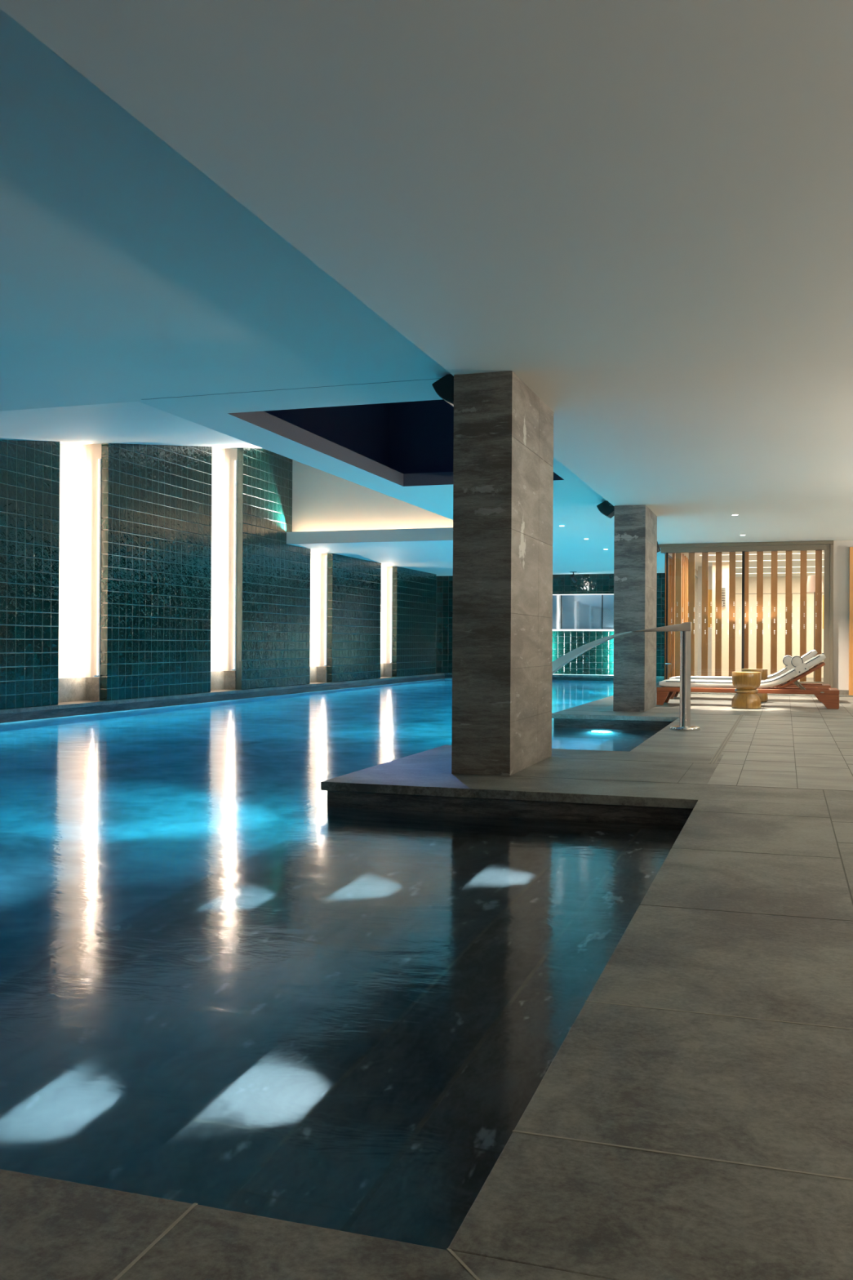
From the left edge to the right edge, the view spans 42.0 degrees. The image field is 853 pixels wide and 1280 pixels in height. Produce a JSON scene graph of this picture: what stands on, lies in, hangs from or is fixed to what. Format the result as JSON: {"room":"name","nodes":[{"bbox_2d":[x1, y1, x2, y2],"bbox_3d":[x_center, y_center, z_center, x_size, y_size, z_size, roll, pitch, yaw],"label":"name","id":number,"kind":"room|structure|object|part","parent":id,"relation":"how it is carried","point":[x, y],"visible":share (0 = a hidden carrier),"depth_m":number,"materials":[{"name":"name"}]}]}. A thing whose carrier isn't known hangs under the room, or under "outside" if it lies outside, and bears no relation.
{"room":"indoor swimming pool","nodes":[
{"label":"indoor swimming pool","id":0,"kind":"room"},
{"bbox_2d":[0,439,436,709],"bbox_3d":[-4.495,-1.589,15.171,0.710,4.800,31.100,0,0,18],"label":"wall","id":1,"kind":"structure","parent":0,"point":[167,511],"depth_m":16.35,"materials":[{"name":"teal tile"}]},
{"bbox_3d":[-5.052,-0.836,12.479,0.110,3.273,2.816,0,0,18],"label":"tiled panel","id":2,"kind":"part","parent":1,"relation":"part of","materials":[{"name":"green tile"}]},
{"bbox_3d":[-4.627,0.653,14.364,0.225,0.310,1.043,0,0,18],"label":"stone skirting","id":3,"kind":"part","parent":1,"relation":"part of","materials":[{"name":"beige stone"}]},
{"bbox_2d":[93,458,101,676],"bbox_3d":[-4.386,-0.966,14.775,0.028,2.913,0.120,0,0,18],"label":"led strip","id":4,"kind":"object","parent":1,"relation":"attached to","point":[100,460],"visible":1,"depth_m":14.82,"materials":[{"name":"white plastic"}]},
{"bbox_2d":[97,471,98,661],"bbox_3d":[-4.382,-0.966,14.827,0.004,2.893,0.016,0,0,18],"label":"diffuser","id":5,"kind":"object","parent":4,"relation":"attached to","point":[98,472],"depth_m":14.82,"materials":[{"name":"white"}]},
{"bbox_3d":[-3.867,-1.115,16.146,0.110,3.863,2.802,0,0,18],"label":"tiled panel","id":6,"kind":"part","parent":1,"relation":"part of","materials":[{"name":"green tile"}]},
{"bbox_3d":[-3.445,0.669,18.027,0.225,0.310,1.052,0,0,18],"label":"stone skirting","id":7,"kind":"part","parent":1,"relation":"part of","materials":[{"name":"beige stone"}]},
{"bbox_2d":[231,459,236,670],"bbox_3d":[-3.200,-1.246,18.444,0.028,3.503,0.120,0,0,18],"label":"led strip","id":8,"kind":"object","parent":1,"relation":"attached to","point":[235,488],"visible":1,"depth_m":18.49,"materials":[{"name":"white plastic"}]},
{"bbox_2d":[233,488,235,669],"bbox_3d":[-3.196,-1.245,18.495,0.004,3.483,0.016,0,0,18],"label":"diffuser","id":9,"kind":"object","parent":8,"relation":"attached to","point":[234,488],"depth_m":18.48,"materials":[{"name":"white"}]},
{"bbox_3d":[-2.685,-1.329,19.805,0.110,4.323,2.782,0,0,18],"label":"tiled panel","id":10,"kind":"part","parent":1,"relation":"part of","materials":[{"name":"green tile"}]},
{"bbox_3d":[-2.263,0.684,21.688,0.225,0.310,1.079,0,0,18],"label":"stone skirting","id":11,"kind":"part","parent":1,"relation":"part of","materials":[{"name":"beige stone"}]},
{"bbox_2d":[323,555,327,666],"bbox_3d":[-2.018,-0.583,22.117,0.028,2.210,0.120,0,0,18],"label":"led strip","id":12,"kind":"object","parent":1,"relation":"attached to","point":[326,616],"visible":1,"depth_m":22.16,"materials":[{"name":"white plastic"}]},
{"bbox_2d":[324,616,325,659],"bbox_3d":[-2.014,-0.583,22.168,0.004,2.190,0.016,0,0,18],"label":"diffuser","id":13,"kind":"object","parent":12,"relation":"attached to","point":[325,616],"depth_m":22.16,"materials":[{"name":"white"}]},
{"bbox_3d":[-1.502,-0.437,23.484,0.110,2.570,2.797,0,0,18],"label":"tiled panel","id":14,"kind":"part","parent":1,"relation":"part of","materials":[{"name":"green tile"}]},
{"bbox_3d":[-1.073,0.701,25.375,0.225,0.310,1.074,0,0,18],"label":"stone skirting","id":15,"kind":"part","parent":1,"relation":"part of","materials":[{"name":"beige stone"}]},
{"bbox_2d":[389,568,392,662],"bbox_3d":[-0.829,-0.567,25.800,0.028,2.210,0.120,0,0,18],"label":"led strip","id":16,"kind":"object","parent":1,"relation":"attached to","point":[391,568],"visible":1,"depth_m":25.85,"materials":[{"name":"white plastic"}]},
{"bbox_3d":[-0.274,-0.420,27.287,0.110,2.570,3.048,0,0,18],"label":"tiled panel","id":17,"kind":"part","parent":1,"relation":"part of","materials":[{"name":"green tile"}]},
{"bbox_2d":[0,1168,610,1279],"bbox_3d":[-2.933,0.809,0.369,12.200,0.050,3.907,0,0,18],"label":"deck","id":18,"kind":"object","parent":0,"point":[51,1228],"visible":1,"depth_m":1.47,"materials":[{"name":"stone"}]},
{"bbox_2d":[112,1000,852,1279],"bbox_3d":[-0.521,0.801,1.206,2.481,0.005,2.982,0,0,18],"label":"trim","id":19,"kind":"structure","parent":18,"relation":"on","point":[194,1204],"depth_m":1.71,"materials":[{"name":"tile"}]},
{"bbox_2d":[0,675,693,826],"bbox_3d":[1.239,1.715,13.306,12.200,1.650,31.100,0,0,18],"label":"surround","id":20,"kind":"object","parent":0,"point":[486,806],"visible":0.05,"depth_m":6.26,"materials":[{"name":"stone"}]},
{"bbox_2d":[0,672,444,714],"bbox_3d":[-3.817,0.843,16.731,0.405,0.050,26.693,0,0,18],"label":"coping","id":21,"kind":"object","parent":20,"relation":"on","point":[83,703],"visible":0.74,"depth_m":16.46,"materials":[{"name":"stone"}]},
{"bbox_2d":[320,769,826,808],"bbox_3d":[0.794,0.845,6.260,2.736,0.050,0.651,0,0,18],"label":"coping","id":22,"kind":"object","parent":20,"relation":"on","point":[654,794],"visible":0.87,"depth_m":6.14,"materials":[{"name":"stone"}]},
{"bbox_2d":[292,459,453,532],"bbox_3d":[-0.525,-2.860,19.748,4.240,1.990,0.100,0,0,18],"label":"wall","id":23,"kind":"structure","parent":0,"point":[322,501],"depth_m":20.01,"materials":[{"name":"beige paint"}]},
{"bbox_2d":[0,0,852,577],"bbox_3d":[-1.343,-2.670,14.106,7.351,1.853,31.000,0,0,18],"label":"ceiling","id":24,"kind":"structure","parent":0,"point":[128,273],"depth_m":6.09,"materials":[{"name":"paint"}]},
{"bbox_2d":[141,377,440,399],"bbox_3d":[-0.877,-1.761,7.752,2.551,0.011,0.004,0,0,18],"label":"trim","id":25,"kind":"structure","parent":24,"relation":"attached to","point":[440,378],"depth_m":7.77,"materials":[{"name":"white paint"}]},
{"bbox_2d":[264,399,453,473],"bbox_3d":[-0.019,-2.980,10.328,2.590,2.190,4.920,0,0,18],"label":"ceiling recess","id":26,"kind":"object","parent":24,"relation":"in","point":[417,437],"depth_m":12.73,"materials":[{"name":"paint"}]},
{"bbox_2d":[286,527,453,543],"bbox_3d":[-0.608,-1.834,19.492,4.030,0.215,0.050,0,0,18],"label":"beam","id":27,"kind":"structure","parent":24,"relation":"attached to","point":[446,533],"depth_m":19.59,"materials":[{"name":"grey paint"}]},
{"bbox_2d":[226,399,564,486],"bbox_3d":[-0.026,-1.817,10.325,1.854,0.142,4.184,0,0,18],"label":"skylight lip","id":28,"kind":"structure","parent":24,"relation":"attached to","point":[264,420],"depth_m":10.80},
{"bbox_2d":[569,571,577,582],"bbox_3d":[3.634,-1.549,27.446,0.161,0.267,0.230,0,0,18],"label":"spotlight","id":29,"kind":"object","parent":24,"relation":"hanging from","point":[573,577],"visible":1,"depth_m":27.39,"materials":[{"name":"black plastic"}]},
{"bbox_2d":[657,541,660,552],"bbox_3d":[3.717,-1.559,18.049,0.171,0.290,0.158,0,0,18],"label":"spotlight","id":30,"kind":"object","parent":24,"relation":"attached to","point":[658,546],"visible":0.24,"depth_m":18.01,"materials":[{"name":"black plastic"}]},
{"bbox_2d":[699,552,824,555],"bbox_3d":[6.650,-1.549,19.927,3.400,0.007,0.030,0,0,18],"label":"recessed light","id":31,"kind":"object","parent":24,"relation":"in","point":[815,553],"visible":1,"depth_m":20.06,"materials":[{"name":"white"}]},
{"bbox_2d":[713,559,824,561],"bbox_3d":[7.142,-1.543,21.450,3.400,0.007,0.030,0,0,18],"label":"recessed light","id":32,"kind":"object","parent":24,"relation":"in","point":[813,559],"visible":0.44,"depth_m":21.61,"materials":[{"name":"white"}]},
{"bbox_2d":[735,566,814,568],"bbox_3d":[7.756,-1.534,23.353,3.400,0.007,0.030,0,0,18],"label":"recessed light","id":33,"kind":"object","parent":24,"relation":"in","point":[785,566],"visible":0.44,"depth_m":23.36,"materials":[{"name":"white"}]},
{"bbox_2d":[735,572,824,573],"bbox_3d":[8.370,-1.526,25.256,3.400,0.007,0.030,0,0,18],"label":"recessed light","id":34,"kind":"object","parent":24,"relation":"in","point":[797,572],"visible":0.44,"depth_m":25.23,"materials":[{"name":"white"}]},
{"bbox_2d":[362,745,723,784],"bbox_3d":[0.873,0.849,7.523,2.110,0.050,1.801,0,0,18],"label":"deck","id":35,"kind":"object","parent":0,"point":[436,760],"visible":0.62,"depth_m":7.25,"materials":[{"name":"stone"}]},
{"bbox_2d":[451,370,553,776],"bbox_3d":[0.528,-0.400,7.344,0.366,2.441,1.260,0,0,18],"label":"column","id":36,"kind":"structure","parent":35,"relation":"on","point":[503,462],"depth_m":6.77,"materials":[{"name":"stone"}]},
{"bbox_2d":[431,373,453,406],"bbox_3d":[0.210,-1.645,7.399,0.284,0.191,0.283,0,0,18],"label":"loudspeaker","id":37,"kind":"object","parent":36,"relation":"attached to","point":[443,387],"visible":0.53,"depth_m":7.28,"materials":[{"name":"black plastic"}]},
{"bbox_2d":[431,384,453,406],"bbox_3d":[0.141,-1.617,7.422,0.138,0.132,0.256,0,0,18],"label":"grille","id":38,"kind":"object","parent":37,"relation":"attached to","point":[446,392],"depth_m":7.28,"materials":[{"name":"black metal"}]},
{"bbox_2d":[435,573,665,675],"bbox_3d":[3.490,-0.395,28.629,7.050,2.570,0.370,0,0,18],"label":"wall","id":39,"kind":"structure","parent":0,"point":[599,660],"depth_m":28.32,"materials":[{"name":"green tile"}]},
{"bbox_2d":[552,594,613,675],"bbox_3d":[3.923,-0.137,28.267,2.900,2.058,0.050,0,0,18],"label":"window","id":40,"kind":"structure","parent":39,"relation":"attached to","point":[571,612],"depth_m":28.24,"materials":[{"name":"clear glass"}]},
{"bbox_2d":[552,595,613,629],"bbox_3d":[3.927,-0.709,28.269,2.900,0.875,0.010,0,0,18],"label":"mirror glass","id":41,"kind":"object","parent":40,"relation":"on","point":[569,611],"depth_m":28.24,"materials":[{"name":"blue"}]},
{"bbox_2d":[443,672,664,691],"bbox_3d":[2.017,0.895,24.039,7.020,0.050,10.200,0,0,18],"label":"far pool edge","id":42,"kind":"structure","parent":0,"point":[445,673],"depth_m":28.16,"materials":[{"name":"stone"}]},
{"bbox_2d":[448,800,852,1279],"bbox_3d":[1.011,0.840,3.498,0.626,0.050,4.472,0,0,18],"label":"deck","id":43,"kind":"object","parent":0,"point":[767,1093],"visible":0.97,"depth_m":1.98,"materials":[{"name":"stone"}]},
{"bbox_2d":[526,696,852,920],"bbox_3d":[3.234,0.844,9.395,4.920,0.005,16.871,0,0,9],"label":"trim","id":44,"kind":"structure","parent":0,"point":[849,888],"depth_m":6.45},
{"bbox_2d":[551,693,852,791],"bbox_3d":[4.142,0.878,11.758,5.731,0.050,11.870,0,0,18],"label":"floor","id":45,"kind":"structure","parent":0,"point":[716,707],"depth_m":9.54,"materials":[{"name":"tile"}]},
{"bbox_2d":[613,504,657,711],"bbox_3d":[2.591,-0.372,13.736,0.366,2.441,1.244,0,0,18],"label":"column","id":46,"kind":"structure","parent":45,"relation":"on","point":[635,538],"depth_m":13.16,"materials":[{"name":"grey stone"}]},
{"bbox_2d":[596,500,614,518],"bbox_3d":[2.274,-1.618,13.794,0.284,0.191,0.283,0,0,18],"label":"loudspeaker","id":47,"kind":"object","parent":46,"relation":"attached to","point":[606,508],"visible":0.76,"depth_m":13.67,"materials":[{"name":"black plastic"}]},
{"bbox_2d":[632,622,700,730],"bbox_3d":[2.259,0.335,10.439,0.620,1.008,0.280,0,0,18],"label":"spout","id":48,"kind":"object","parent":45,"relation":"on","point":[685,628],"visible":1,"depth_m":10.34,"materials":[{"name":"metal"}]},
{"bbox_2d":[551,631,634,675],"bbox_3d":[1.270,0.411,10.758,1.446,0.992,0.210,0,0,18],"label":"water jet","id":49,"kind":"object","parent":48,"relation":"attached to","point":[557,664],"visible":0.49,"depth_m":10.61,"materials":[{"name":"teal"}]},
{"bbox_3d":[2.421,0.362,10.387,0.104,0.895,0.104,0,0,18],"label":"post","id":50,"kind":"part","parent":48,"relation":"part of","materials":[{"name":"metal"}]},
{"bbox_3d":[2.418,0.824,10.386,0.280,0.032,0.280,0,0,18],"label":"plate","id":51,"kind":"part","parent":48,"relation":"part of","materials":[{"name":"metal"}]},
{"bbox_2d":[709,715,743,763],"bbox_3d":[2.750,0.842,10.037,0.044,0.006,5.400,0,0,18],"label":"drain","id":52,"kind":"object","parent":45,"relation":"in","point":[722,747],"visible":1,"depth_m":9.06,"materials":[{"name":"metal"}]},
{"bbox_2d":[731,671,761,709],"bbox_3d":[4.021,0.629,13.957,0.360,0.457,0.360,0,0,18],"label":"side table","id":53,"kind":"object","parent":45,"relation":"on","point":[746,684],"visible":1,"depth_m":13.82,"materials":[{"name":"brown wood"}]},
{"bbox_2d":[731,692,761,709],"bbox_3d":[4.020,0.760,13.957,0.360,0.196,0.360,0,0,18],"label":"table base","id":54,"kind":"object","parent":53,"relation":"on","point":[747,700],"depth_m":13.82,"materials":[{"name":"brown wood"}]},
{"bbox_2d":[732,671,761,689],"bbox_3d":[4.021,0.509,13.957,0.356,0.216,0.356,0,0,18],"label":"bowl","id":55,"kind":"object","parent":53,"relation":"on","point":[740,680],"depth_m":13.82,"materials":[{"name":"brown wood"}]},
{"bbox_2d":[656,653,839,709],"bbox_3d":[4.198,0.513,14.561,2.250,0.695,0.703,0,0,18],"label":"sun lounger","id":56,"kind":"object","parent":45,"relation":"on","point":[829,697],"visible":0.9,"depth_m":14.17,"materials":[{"name":"white fabric"}]},
{"bbox_3d":[3.105,0.765,14.573,0.164,0.178,0.050,0,0,18],"label":"leg","id":57,"kind":"part","parent":56,"relation":"part of","materials":[{"name":"brown wood"}]},
{"bbox_3d":[3.304,0.767,15.191,0.164,0.178,0.050,0,0,18],"label":"leg","id":58,"kind":"part","parent":56,"relation":"part of","materials":[{"name":"brown wood"}]},
{"bbox_3d":[4.141,0.399,14.582,2.066,0.453,0.670,0,0,18],"label":"mattress","id":59,"kind":"part","parent":56,"relation":"part of","materials":[{"name":"white fabric"}]},
{"bbox_3d":[4.198,0.693,14.562,2.250,0.135,0.700,0,0,18],"label":"frame","id":60,"kind":"part","parent":56,"relation":"part of","materials":[{"name":"brown wood"}]},
{"bbox_3d":[4.846,0.461,14.354,0.564,0.359,0.620,0,0,18],"label":"backrest","id":61,"kind":"part","parent":56,"relation":"part of","materials":[{"name":"brown wood"}]},
{"bbox_3d":[5.036,0.775,13.950,0.278,0.178,0.050,0,0,18],"label":"leg","id":62,"kind":"part","parent":56,"relation":"part of","materials":[{"name":"brown wood"}]},
{"bbox_2d":[669,648,831,702],"bbox_3d":[4.693,0.496,16.209,2.250,0.742,0.703,0,0,18],"label":"sun lounger","id":63,"kind":"object","parent":45,"relation":"on","point":[787,659],"visible":0.42,"depth_m":15.75,"materials":[{"name":"white fabric"}]},
{"bbox_3d":[3.600,0.772,16.220,0.164,0.178,0.050,0,0,18],"label":"leg","id":64,"kind":"part","parent":63,"relation":"part of","materials":[{"name":"brown wood"}]},
{"bbox_3d":[4.625,0.382,16.233,2.045,0.500,0.670,0,0,18],"label":"mattress","id":65,"kind":"part","parent":63,"relation":"part of","materials":[{"name":"white fabric"}]},
{"bbox_3d":[4.693,0.700,16.209,2.250,0.135,0.700,0,0,18],"label":"frame","id":66,"kind":"part","parent":63,"relation":"part of","materials":[{"name":"brown wood"}]},
{"bbox_2d":[741,668,768,702],"bbox_3d":[4.626,0.637,15.664,0.360,0.457,0.360,0,0,18],"label":"side table","id":67,"kind":"object","parent":45,"relation":"on","point":[764,698],"visible":0.29,"depth_m":15.52,"materials":[{"name":"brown wood"}]},
{"bbox_2d":[741,668,768,679],"bbox_3d":[4.627,0.516,15.664,0.356,0.216,0.356,0,0,18],"label":"bowl","id":68,"kind":"object","parent":67,"relation":"on","point":[764,672],"depth_m":15.52,"materials":[{"name":"brown wood"}]},
{"bbox_2d":[756,693,768,702],"bbox_3d":[4.625,0.767,15.663,0.360,0.196,0.360,0,0,18],"label":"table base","id":69,"kind":"object","parent":67,"relation":"on","point":[764,698],"depth_m":15.51,"materials":[{"name":"brown wood"}]},
{"bbox_2d":[697,565,712,675],"bbox_3d":[5.899,-0.339,23.396,0.350,2.421,0.150,0,0,18],"label":"wall","id":70,"kind":"structure","parent":0,"point":[700,568],"depth_m":23.36,"materials":[{"name":"grey paint"}]},
{"bbox_2d":[707,589,712,626],"bbox_3d":[5.818,-0.645,22.735,0.100,0.770,0.040,0,0,18],"label":"wall panel","id":71,"kind":"object","parent":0,"point":[709,624],"visible":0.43,"depth_m":22.72,"materials":[{"name":"paint"}]},
{"bbox_2d":[679,677,852,697],"bbox_3d":[7.793,0.915,22.122,5.150,0.070,10.100,0,0,18],"label":"floor","id":72,"kind":"structure","parent":0,"point":[808,679],"depth_m":17.75,"materials":[{"name":"tile"}]},
{"bbox_2d":[671,553,675,676],"bbox_3d":[4.138,-0.368,18.599,0.045,2.395,0.098,0,0,18],"label":"batten","id":73,"kind":"object","parent":72,"relation":"on","point":[673,554],"visible":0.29,"depth_m":18.55,"materials":[{"name":"brown wood"}]},
{"bbox_2d":[675,552,681,676],"bbox_3d":[4.155,-0.368,18.334,0.098,2.395,0.045,0,0,18],"label":"batten","id":74,"kind":"object","parent":72,"relation":"on","point":[677,556],"visible":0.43,"depth_m":18.31,"materials":[{"name":"brown wood"}]},
{"bbox_2d":[664,553,697,679],"bbox_3d":[5.367,-0.332,22.774,0.060,2.438,9.300,0,0,18],"label":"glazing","id":75,"kind":"object","parent":72,"relation":"on","point":[670,555],"visible":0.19,"depth_m":19.24,"materials":[{"name":"clear glass"}]},
{"bbox_2d":[681,552,682,601],"bbox_3d":[4.524,-0.363,19.798,0.045,2.395,0.098,0,0,18],"label":"batten","id":76,"kind":"object","parent":72,"relation":"on","point":[682,553],"visible":0.14,"depth_m":19.81,"materials":[{"name":"brown wood"}]},
{"bbox_2d":[681,554,684,623],"bbox_3d":[4.654,-0.361,20.198,0.045,2.395,0.098,0,0,18],"label":"batten","id":77,"kind":"object","parent":72,"relation":"on","point":[682,602],"visible":0.43,"depth_m":20.15,"materials":[{"name":"brown wood"}]},
{"bbox_2d":[684,555,686,622],"bbox_3d":[4.782,-0.359,20.597,0.045,2.395,0.098,0,0,18],"label":"batten","id":78,"kind":"object","parent":72,"relation":"on","point":[685,557],"visible":0.43,"depth_m":20.55,"materials":[{"name":"brown wood"}]},
{"bbox_2d":[685,557,688,622],"bbox_3d":[4.912,-0.357,20.997,0.045,2.395,0.098,0,0,18],"label":"batten","id":79,"kind":"object","parent":72,"relation":"on","point":[686,586],"visible":0.43,"depth_m":20.95,"materials":[{"name":"brown wood"}]},
{"bbox_2d":[688,559,688,606],"bbox_3d":[5.040,-0.356,21.397,0.045,2.395,0.098,0,0,18],"label":"batten","id":80,"kind":"object","parent":72,"relation":"on","point":[688,559],"visible":0.07,"depth_m":21.35,"materials":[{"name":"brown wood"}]},
{"bbox_2d":[688,552,695,675],"bbox_3d":[4.360,-0.367,18.268,0.098,2.395,0.045,0,0,18],"label":"batten","id":81,"kind":"object","parent":72,"relation":"on","point":[691,555],"visible":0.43,"depth_m":18.24,"materials":[{"name":"brown wood"}]},
{"bbox_2d":[701,552,708,675],"bbox_3d":[4.563,-0.366,18.203,0.098,2.395,0.045,0,0,18],"label":"batten","id":82,"kind":"object","parent":72,"relation":"on","point":[704,555],"visible":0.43,"depth_m":18.18,"materials":[{"name":"brown wood"}]},
{"bbox_2d":[715,551,722,675],"bbox_3d":[4.769,-0.365,18.136,0.098,2.395,0.045,0,0,18],"label":"batten","id":83,"kind":"object","parent":72,"relation":"on","point":[718,555],"visible":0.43,"depth_m":18.11,"materials":[{"name":"brown wood"}]},
{"bbox_2d":[711,562,729,676],"bbox_3d":[5.940,-0.341,22.337,0.380,2.421,0.100,0,0,18],"label":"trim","id":84,"kind":"structure","parent":72,"relation":"on","point":[726,566],"depth_m":22.28,"materials":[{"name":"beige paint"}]},
{"bbox_2d":[721,586,726,607],"bbox_3d":[5.918,-0.861,22.275,0.170,0.400,0.036,0,0,18],"label":"vent grille","id":85,"kind":"object","parent":84,"relation":"attached to","point":[723,588],"visible":0.47,"depth_m":22.25,"materials":[{"name":"grey paint"}]},
{"bbox_2d":[728,551,735,676],"bbox_3d":[4.974,-0.364,18.070,0.098,2.395,0.045,0,0,18],"label":"batten","id":86,"kind":"object","parent":72,"relation":"on","point":[732,554],"visible":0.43,"depth_m":18.05,"materials":[{"name":"brown wood"}]},
{"bbox_2d":[658,540,834,694],"bbox_3d":[5.097,-0.346,17.869,2.720,2.438,0.202,0,0,18],"label":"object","id":87,"kind":"structure","parent":72,"relation":"on","point":[826,545],"depth_m":17.67,"materials":[{"name":"brown wood"}]},
{"bbox_3d":[3.951,-0.282,18.245,0.032,2.300,0.050,0,0,18],"label":"corner post","id":88,"kind":"part","parent":87,"relation":"part of","materials":[{"name":"wood"}]},
{"bbox_2d":[744,551,749,668],"bbox_3d":[5.172,-0.363,18.006,0.098,2.395,0.045,0,0,18],"label":"batten","id":89,"kind":"object","parent":72,"relation":"on","point":[747,553],"visible":0.43,"depth_m":17.98,"materials":[{"name":"brown wood"}]},
{"bbox_2d":[756,551,763,668],"bbox_3d":[5.383,-0.362,17.938,0.098,2.395,0.045,0,0,18],"label":"batten","id":90,"kind":"object","parent":72,"relation":"on","point":[759,554],"visible":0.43,"depth_m":17.92,"materials":[{"name":"brown wood"}]},
{"bbox_2d":[770,551,777,674],"bbox_3d":[5.593,-0.361,17.870,0.098,2.395,0.045,0,0,18],"label":"batten","id":91,"kind":"object","parent":72,"relation":"on","point":[774,553],"visible":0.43,"depth_m":17.85,"materials":[{"name":"brown wood"}]},
{"bbox_2d":[785,551,792,666],"bbox_3d":[5.805,-0.360,17.802,0.098,2.395,0.045,0,0,18],"label":"batten","id":92,"kind":"object","parent":72,"relation":"on","point":[788,553],"visible":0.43,"depth_m":17.78,"materials":[{"name":"brown wood"}]},
{"bbox_2d":[800,551,807,681],"bbox_3d":[6.017,-0.359,17.733,0.098,2.395,0.045,0,0,18],"label":"batten","id":93,"kind":"object","parent":72,"relation":"on","point":[803,553],"visible":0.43,"depth_m":17.71,"materials":[{"name":"brown wood"}]},
{"bbox_2d":[806,575,823,681],"bbox_3d":[6.928,-0.141,19.832,0.300,2.020,0.300,0,0,18],"label":"floor lamp","id":94,"kind":"object","parent":72,"relation":"on","point":[811,587],"visible":0.44,"depth_m":19.80,"materials":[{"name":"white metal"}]},
{"bbox_3d":[6.933,-1.001,19.834,0.300,0.300,0.300,0,0,18],"label":"lamp shade","id":95,"kind":"part","parent":94,"relation":"part of","materials":[{"name":"fabric"}]},
{"bbox_2d":[814,550,822,681],"bbox_3d":[6.233,-0.358,17.663,0.098,2.395,0.045,0,0,18],"label":"batten","id":96,"kind":"object","parent":72,"relation":"on","point":[818,646],"visible":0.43,"depth_m":17.64,"materials":[{"name":"brown wood"}]},
{"bbox_2d":[735,576,824,592],"bbox_3d":[9.238,-0.312,26.579,5.150,2.421,0.200,0,0,18],"label":"wall","id":97,"kind":"structure","parent":0,"point":[766,580],"depth_m":26.79,"materials":[{"name":"beige paint"}]},
{"bbox_2d":[735,591,823,677],"bbox_3d":[8.891,-0.128,26.567,3.100,2.050,0.034,0,0,18],"label":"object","id":98,"kind":"structure","parent":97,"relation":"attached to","point":[752,595],"depth_m":26.75,"materials":[{"name":"beige paint"}]},
{"bbox_2d":[822,595,823,628],"bbox_3d":[7.439,-0.516,20.530,0.220,0.620,0.040,0,0,18],"label":"wall panel","id":99,"kind":"object","parent":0,"point":[823,595],"visible":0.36,"depth_m":20.54,"materials":[{"name":"paint"}]},
{"bbox_2d":[823,789,852,897],"bbox_3d":[2.834,0.850,3.252,2.995,0.050,5.123,0,0,18],"label":"deck","id":100,"kind":"object","parent":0,"point":[840,802],"visible":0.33,"depth_m":5.01,"materials":[{"name":"tile"}]},
{"bbox_2d":[833,540,852,689],"bbox_3d":[7.590,-0.334,17.176,2.510,2.441,0.150,0,0,18],"label":"wall","id":101,"kind":"structure","parent":0,"point":[841,548],"depth_m":17.45,"materials":[{"name":"grey paint"}]},
{"bbox_2d":[839,689,848,694],"bbox_3d":[6.494,0.833,17.438,0.255,0.096,0.015,0,0,18],"label":"baseboard","id":102,"kind":"structure","parent":101,"relation":"attached to","point":[841,691],"depth_m":17.41,"materials":[{"name":"stone"}]},
{"bbox_2d":[848,546,852,695],"bbox_3d":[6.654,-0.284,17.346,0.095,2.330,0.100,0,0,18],"label":"door","id":103,"kind":"structure","parent":101,"relation":"in","point":[851,595],"depth_m":17.31,"materials":[{"name":"brown wood"}]},
{"bbox_3d":[1.235,2.440,13.304,12.200,0.400,31.100,0,0,18],"label":"floor","id":104,"kind":"structure","parent":0,"visible":0},
{"bbox_2d":[0,678,683,1249],"bbox_3d":[0.251,1.712,15.457,8.239,1.455,26.893,0,0,18],"label":"pool water","id":105,"kind":"object","parent":104,"relation":"in","point":[224,985],"visible":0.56,"depth_m":3.35,"materials":[{"name":"blue liquid"}]}
]}

